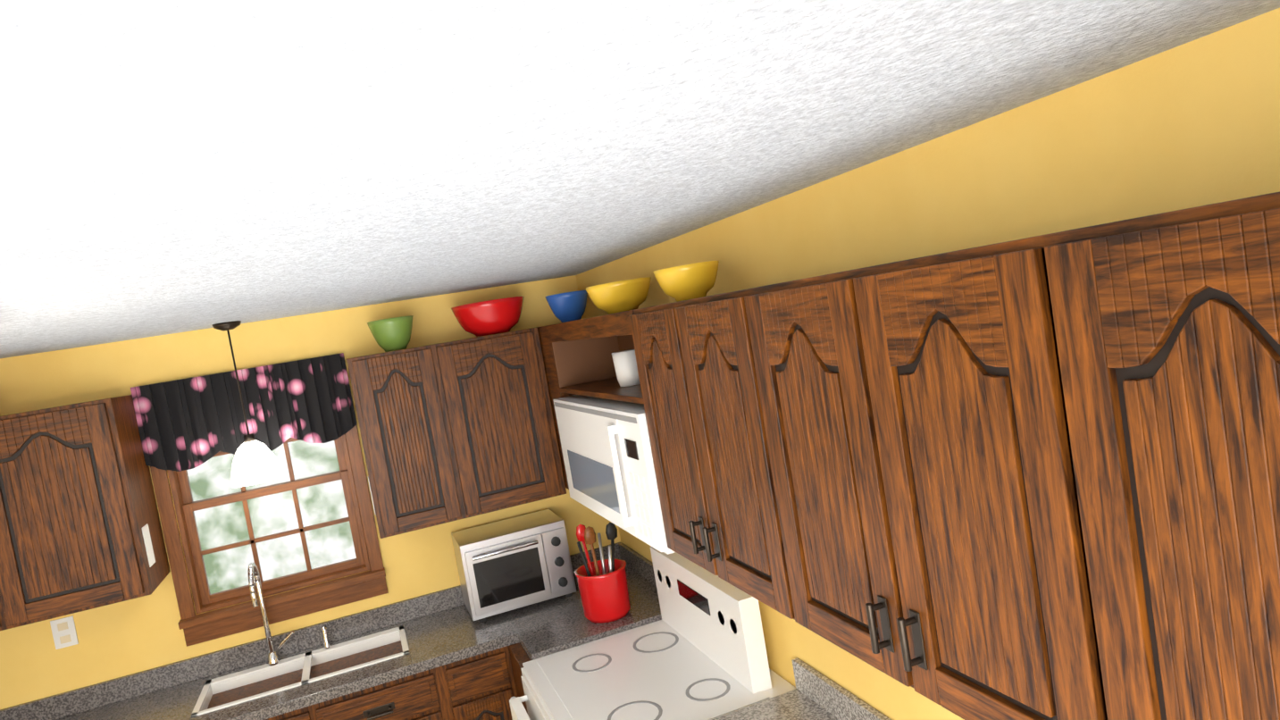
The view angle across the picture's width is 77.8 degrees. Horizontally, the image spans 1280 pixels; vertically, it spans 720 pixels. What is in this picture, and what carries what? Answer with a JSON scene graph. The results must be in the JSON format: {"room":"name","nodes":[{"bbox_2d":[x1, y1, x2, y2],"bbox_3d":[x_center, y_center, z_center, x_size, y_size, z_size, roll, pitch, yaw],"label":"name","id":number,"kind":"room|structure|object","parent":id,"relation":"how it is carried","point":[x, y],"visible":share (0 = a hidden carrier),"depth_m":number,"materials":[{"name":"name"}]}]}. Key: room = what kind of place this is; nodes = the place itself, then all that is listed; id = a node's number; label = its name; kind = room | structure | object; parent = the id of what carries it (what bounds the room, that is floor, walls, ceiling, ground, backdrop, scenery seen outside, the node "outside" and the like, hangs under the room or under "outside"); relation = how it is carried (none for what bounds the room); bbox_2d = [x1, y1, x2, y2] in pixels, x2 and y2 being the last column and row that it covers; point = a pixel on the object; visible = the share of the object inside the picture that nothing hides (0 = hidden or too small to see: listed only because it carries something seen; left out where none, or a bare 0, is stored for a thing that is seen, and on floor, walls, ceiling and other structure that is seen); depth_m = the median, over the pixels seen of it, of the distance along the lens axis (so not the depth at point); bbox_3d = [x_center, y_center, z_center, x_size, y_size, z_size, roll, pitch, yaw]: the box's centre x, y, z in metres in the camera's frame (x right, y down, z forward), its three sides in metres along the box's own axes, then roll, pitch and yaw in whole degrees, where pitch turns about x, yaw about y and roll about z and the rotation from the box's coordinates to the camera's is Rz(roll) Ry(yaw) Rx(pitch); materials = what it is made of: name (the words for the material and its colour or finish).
{"room":"kitchen","nodes":[
{"label":"kitchen","id":0,"kind":"room"},
{"bbox_2d":[0,8,1279,719],"bbox_3d":[-1.343,1.143,0.962,4.760,2.410,5.290,-11,4,-20],"label":"wall","id":1,"kind":"structure","parent":0,"point":[1192,123],"depth_m":2.04,"materials":[{"name":"yellow paint"}]},
{"bbox_2d":[0,484,32,630],"bbox_3d":[-2.626,0.642,2.977,0.546,0.775,0.376,-11,4,-20],"label":"upper cabinet","id":2,"kind":"object","parent":1,"relation":"attached to","point":[13,604],"depth_m":2.90,"materials":[{"name":"brown wood"}]},
{"bbox_2d":[50,615,78,649],"bbox_3d":[-2.372,1.123,3.268,0.080,0.120,0.008,-11,4,-20],"label":"wall outlet","id":3,"kind":"object","parent":1,"relation":"attached to","point":[64,632],"visible":1,"depth_m":3.27,"materials":[{"name":"white plastic"}]},
{"bbox_2d":[0,394,170,623],"bbox_3d":[-2.264,0.573,3.111,0.546,0.775,0.376,-11,4,-20],"label":"upper cabinet","id":4,"kind":"object","parent":1,"relation":"attached to","point":[80,529],"depth_m":2.98,"materials":[{"name":"brown wood"}]},
{"bbox_2d":[150,425,388,646],"bbox_3d":[-1.666,0.627,3.566,0.848,1.080,0.181,-11,4,-20],"label":"window","id":5,"kind":"structure","parent":1,"relation":"in","point":[246,615],"depth_m":3.56,"materials":[{"name":"brown wood"}]},
{"bbox_2d":[130,352,356,471],"bbox_3d":[-1.707,0.231,3.472,0.846,0.385,0.045,-11,4,-20],"label":"window valance","id":6,"kind":"object","parent":5,"relation":"attached to","point":[188,423],"visible":0.94,"depth_m":3.45,"materials":[{"name":"black fabric"}]},
{"bbox_2d":[0,542,621,719],"bbox_3d":[-1.448,1.243,3.599,2.940,0.093,0.022,-11,4,-20],"label":"backsplash","id":7,"kind":"structure","parent":1,"relation":"attached to","point":[100,694],"depth_m":3.45,"materials":[{"name":"grey stone"}]},
{"bbox_2d":[346,326,566,538],"bbox_3d":[-0.842,0.305,3.636,0.831,0.775,0.376,-11,4,-20],"label":"upper cabinet","id":8,"kind":"object","parent":1,"relation":"attached to","point":[455,430],"visible":1,"depth_m":3.46,"materials":[{"name":"brown wood"}]},
{"bbox_2d":[367,315,413,351],"bbox_3d":[-1.097,-0.112,3.524,0.200,0.140,0.200,-11,4,-20],"label":"bowl","id":9,"kind":"object","parent":8,"relation":"on","point":[391,334],"visible":1,"depth_m":3.46,"materials":[{"name":"green ceramic"}]},
{"bbox_2d":[451,296,524,336],"bbox_3d":[-0.695,-0.193,3.683,0.340,0.150,0.340,-11,4,-20],"label":"bowl","id":10,"kind":"object","parent":8,"relation":"on","point":[489,317],"visible":1,"depth_m":3.56,"materials":[{"name":"red ceramic"}]},
{"bbox_2d":[537,312,634,489],"bbox_3d":[-0.279,0.193,3.747,0.315,0.752,0.558,-11,4,-20],"label":"upper cabinet","id":11,"kind":"object","parent":1,"relation":"attached to","point":[577,355],"depth_m":3.44,"materials":[{"name":"brown wood"}]},
{"bbox_2d":[544,289,587,322],"bbox_3d":[-0.327,-0.243,3.659,0.200,0.130,0.200,-11,4,-20],"label":"bowl","id":12,"kind":"object","parent":11,"relation":"on","point":[567,306],"visible":0.9,"depth_m":3.59,"materials":[{"name":"blue ceramic"}]},
{"bbox_2d":[585,276,651,314],"bbox_3d":[-0.073,-0.235,2.975,0.250,0.110,0.250,-11,4,-20],"label":"bowl","id":13,"kind":"object","parent":11,"relation":"on","point":[619,296],"visible":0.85,"depth_m":2.89,"materials":[{"name":"yellow ceramic"}]},
{"bbox_2d":[611,349,640,386],"bbox_3d":[-0.044,0.030,2.974,0.104,0.130,0.104,-11,4,-20],"label":"cup","id":14,"kind":"object","parent":11,"relation":"in","point":[626,367],"visible":0.9,"depth_m":2.93,"materials":[{"name":"white ceramic"}]},
{"bbox_2d":[553,394,674,554],"bbox_3d":[-0.005,0.361,2.995,0.381,0.449,1.065,-11,4,-20],"label":"microwave","id":15,"kind":"object","parent":1,"relation":"attached to","point":[608,459],"visible":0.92,"depth_m":2.75,"materials":[{"name":"white"}]},
{"bbox_2d":[618,542,656,585],"bbox_3d":[0.045,0.986,3.703,0.022,0.095,0.818,-11,4,-20],"label":"backsplash","id":16,"kind":"structure","parent":1,"relation":"attached to","point":[640,564],"depth_m":3.83,"materials":[{"name":"grey stone"}]},
{"bbox_2d":[619,294,766,604],"bbox_3d":[0.317,0.191,2.101,0.336,0.752,0.819,-11,4,-20],"label":"upper cabinet","id":17,"kind":"object","parent":1,"relation":"attached to","point":[684,388],"depth_m":2.07,"materials":[{"name":"brown wood"}]},
{"bbox_2d":[652,260,719,301],"bbox_3d":[0.146,-0.232,2.384,0.200,0.100,0.200,-11,4,-20],"label":"bowl","id":18,"kind":"object","parent":17,"relation":"on","point":[687,281],"visible":0.92,"depth_m":2.31,"materials":[{"name":"yellow ceramic"}]},
{"bbox_2d":[716,247,1037,719],"bbox_3d":[0.568,0.189,1.419,0.336,0.752,0.926,-11,4,-20],"label":"upper cabinet","id":19,"kind":"object","parent":1,"relation":"attached to","point":[865,397],"depth_m":1.33,"materials":[{"name":"brown wood"}]},
{"bbox_2d":[973,191,1279,719],"bbox_3d":[0.824,0.188,0.726,0.336,0.752,0.845,-11,4,-20],"label":"upper cabinet","id":20,"kind":"object","parent":1,"relation":"attached to","point":[1036,477],"depth_m":0.89,"materials":[{"name":"brown wood"}]},
{"bbox_2d":[0,0,1279,358],"bbox_3d":[-1.549,-0.092,0.889,4.760,0.100,5.290,-11,4,-20],"label":"ceiling","id":21,"kind":"structure","parent":0,"point":[171,166],"depth_m":0.97,"materials":[{"name":"paint"}]},
{"bbox_2d":[212,320,283,487],"bbox_3d":[-1.667,0.178,3.324,0.204,0.674,0.201,-11,4,-20],"label":"pendant lamp","id":22,"kind":"object","parent":21,"relation":"hanging from","point":[255,462],"visible":1,"depth_m":3.28,"materials":[{"name":"white glass"}]},
{"bbox_3d":[-1.137,2.379,1.035,4.760,0.100,5.290,-11,4,-20],"label":"floor","id":23,"kind":"structure","parent":0,"visible":0},
{"bbox_2d":[253,695,339,719],"bbox_3d":[-1.486,1.805,3.291,0.549,0.881,0.571,-11,4,-20],"label":"base cabinet","id":24,"kind":"object","parent":23,"relation":"on","point":[322,709],"depth_m":3.08,"materials":[{"name":"brown wood"}]},
{"bbox_2d":[335,663,453,719],"bbox_3d":[-1.106,1.734,3.431,0.561,0.881,0.571,-11,4,-20],"label":"base cabinet","id":25,"kind":"object","parent":23,"relation":"on","point":[419,695],"depth_m":3.19,"materials":[{"name":"brown wood"}]},
{"bbox_2d":[53,567,657,719],"bbox_3d":[-1.341,1.308,3.343,2.940,0.042,0.576,-11,4,-20],"label":"countertop","id":26,"kind":"structure","parent":25,"relation":"on","point":[450,634],"depth_m":3.29,"materials":[{"name":"grey stone"}]},
{"bbox_2d":[247,563,332,667],"bbox_3d":[-1.499,1.077,3.387,0.266,0.449,0.218,-11,4,-20],"label":"faucet","id":27,"kind":"object","parent":26,"relation":"on","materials":[{"name":"silver metal"}]},
{"bbox_2d":[189,624,410,717],"bbox_3d":[-1.388,1.388,3.349,0.820,0.196,0.360,-11,4,-20],"label":"sink","id":28,"kind":"object","parent":26,"relation":"in","point":[246,683],"depth_m":3.40,"materials":[{"name":"white ceramic"}]},
{"bbox_2d":[451,509,576,622],"bbox_3d":[-0.584,0.955,3.690,0.480,0.360,0.359,-11,4,-20],"label":"toaster oven","id":29,"kind":"object","parent":26,"relation":"on","point":[512,564],"visible":1,"depth_m":3.57,"materials":[{"name":"silver metal"}]},
{"bbox_2d":[443,642,514,719],"bbox_3d":[-0.722,1.661,3.573,0.271,0.881,0.571,-11,4,-20],"label":"base cabinet","id":30,"kind":"object","parent":23,"relation":"on","point":[479,687],"depth_m":3.30,"materials":[{"name":"brown wood"}]},
{"bbox_2d":[507,631,622,713],"bbox_3d":[-0.102,1.570,3.368,0.726,0.881,0.294,-11,4,-20],"label":"base cabinet","id":31,"kind":"object","parent":23,"relation":"on","point":[516,656],"depth_m":3.26,"materials":[{"name":"brown wood"}]},
{"bbox_2d":[518,592,661,660],"bbox_3d":[-0.152,1.111,3.334,0.681,0.042,0.264,-11,4,-20],"label":"countertop","id":32,"kind":"structure","parent":31,"relation":"on","point":[568,632],"depth_m":3.26,"materials":[{"name":"grey stone"}]},
{"bbox_2d":[574,522,631,623],"bbox_3d":[-0.168,0.881,3.363,0.224,0.408,0.224,-11,4,-20],"label":"utensil crock","id":33,"kind":"object","parent":32,"relation":"on","point":[603,586],"visible":1,"depth_m":3.29,"materials":[{"name":"red ceramic"}]},
{"bbox_2d":[509,546,795,719],"bbox_3d":[0.036,1.400,2.792,0.805,1.190,0.874,-11,4,-20],"label":"range","id":34,"kind":"object","parent":23,"relation":"on","point":[698,651],"visible":0.98,"depth_m":2.76,"materials":[{"name":"white enameled metal"},{"name":"glass"},{"name":"black plastic"}]},
{"bbox_2d":[712,657,891,719],"bbox_3d":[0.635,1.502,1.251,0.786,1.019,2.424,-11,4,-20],"label":"countertop","id":35,"kind":"structure","parent":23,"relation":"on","point":[815,695],"depth_m":2.35,"materials":[{"name":"grey stone"}]},
{"label":"outside","id":36,"kind":"structure","parent":0,"visible":0},
{"bbox_2d":[187,440,356,593],"bbox_3d":[-2.084,0.470,5.087,7.000,4.500,0.001,-11,4,-20],"label":"window glass","id":37,"kind":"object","parent":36,"point":[212,575],"depth_m":5.01,"materials":[{"name":"clear glass"}]}
]}

